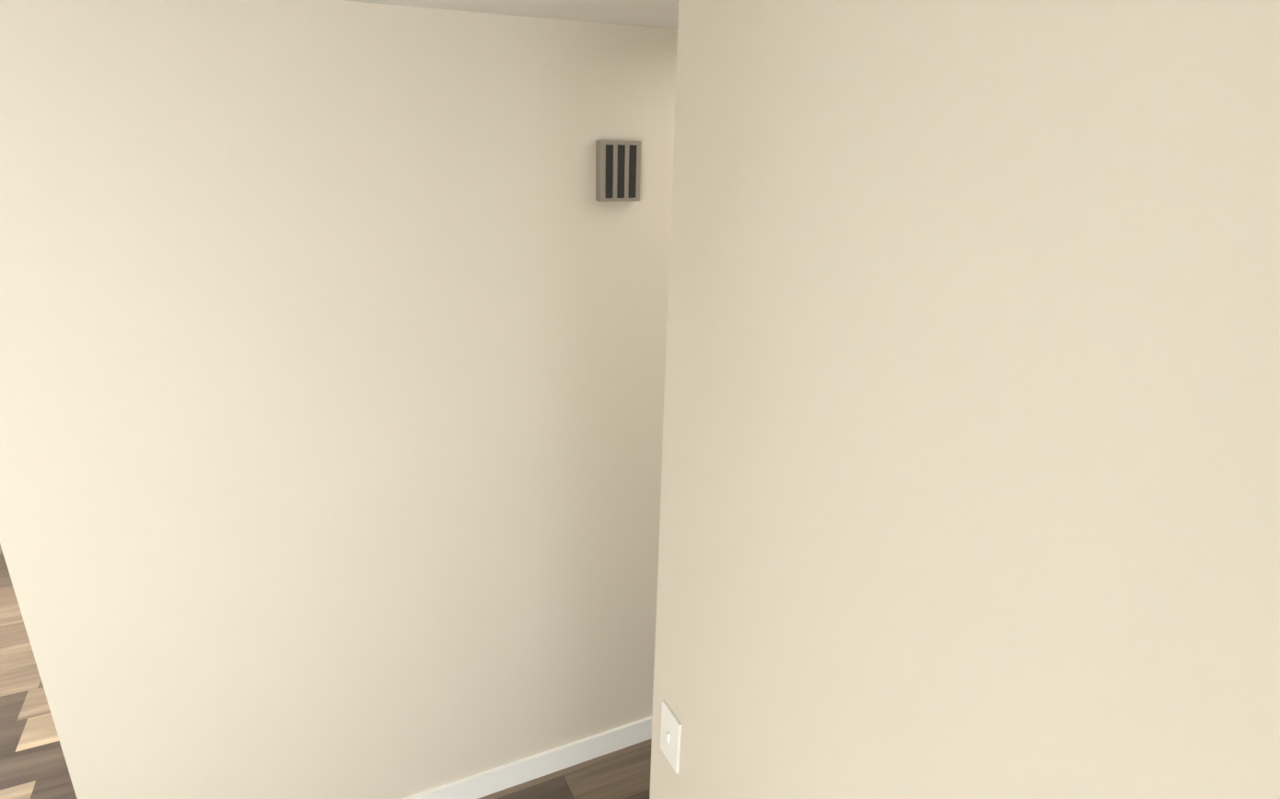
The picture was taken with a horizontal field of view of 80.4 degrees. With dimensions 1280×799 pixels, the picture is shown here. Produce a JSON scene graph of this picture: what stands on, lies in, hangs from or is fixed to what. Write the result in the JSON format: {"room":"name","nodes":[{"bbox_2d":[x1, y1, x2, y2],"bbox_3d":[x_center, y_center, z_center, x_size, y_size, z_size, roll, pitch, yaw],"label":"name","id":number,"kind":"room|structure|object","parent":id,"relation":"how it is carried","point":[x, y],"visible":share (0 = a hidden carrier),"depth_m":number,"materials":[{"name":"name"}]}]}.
{"room":"hallway","nodes":[
{"label":"hallway","id":0,"kind":"room"},
{"bbox_2d":[0,544,651,798],"bbox_3d":[-2.308,1.756,1.540,12.640,0.080,8.004,-8,22,-24],"label":"floor","id":1,"kind":"structure","parent":0,"point":[33,765],"depth_m":2.75,"materials":[{"name":"brown wood"}]},
{"bbox_2d":[0,0,677,798],"bbox_3d":[0.829,0.010,2.885,5.190,2.440,0.120,-8,22,-24],"label":"wall","id":2,"kind":"structure","parent":0,"point":[331,366],"depth_m":1.98,"materials":[{"name":"paint"}]},
{"bbox_2d":[403,716,652,798],"bbox_3d":[0.798,1.115,3.275,5.203,0.095,0.133,-8,22,-24],"label":"baseboard","id":3,"kind":"structure","parent":2,"relation":"attached to","point":[500,778],"depth_m":2.68,"materials":[{"name":"white wood"}]},
{"bbox_2d":[595,139,640,201],"bbox_3d":[-0.059,-0.633,2.099,0.120,0.160,0.038,-8,22,-24],"label":"door chime","id":4,"kind":"object","parent":2,"relation":"attached to","point":[618,168],"visible":0.96,"depth_m":2.08,"materials":[{"name":"beige plastic"}]},
{"bbox_2d":[340,0,678,29],"bbox_3d":[-2.247,-0.623,0.680,12.640,0.100,8.004,-8,22,-24],"label":"ceiling","id":5,"kind":"structure","parent":0,"point":[663,14],"depth_m":1.75,"materials":[{"name":"paint"}]},
{"bbox_2d":[649,0,722,798],"bbox_3d":[1.847,0.278,2.214,3.974,2.440,0.120,-8,22,-24],"label":"wall","id":6,"kind":"structure","parent":0,"point":[699,47],"depth_m":1.18,"materials":[{"name":"paint"}]},
{"bbox_2d":[660,699,681,773],"bbox_3d":[0.054,0.629,1.410,0.012,0.114,0.070,-8,22,-24],"label":"light switch","id":7,"kind":"object","parent":6,"relation":"attached to","point":[670,733],"visible":1,"depth_m":1.40,"materials":[{"name":"white plastic"}]},
{"bbox_2d":[679,0,1279,798],"bbox_3d":[0.794,1.026,0.070,0.120,2.440,3.074,-8,22,-24],"label":"wall","id":8,"kind":"structure","parent":0,"point":[987,495],"depth_m":0.67,"materials":[{"name":"paint"}]}
]}

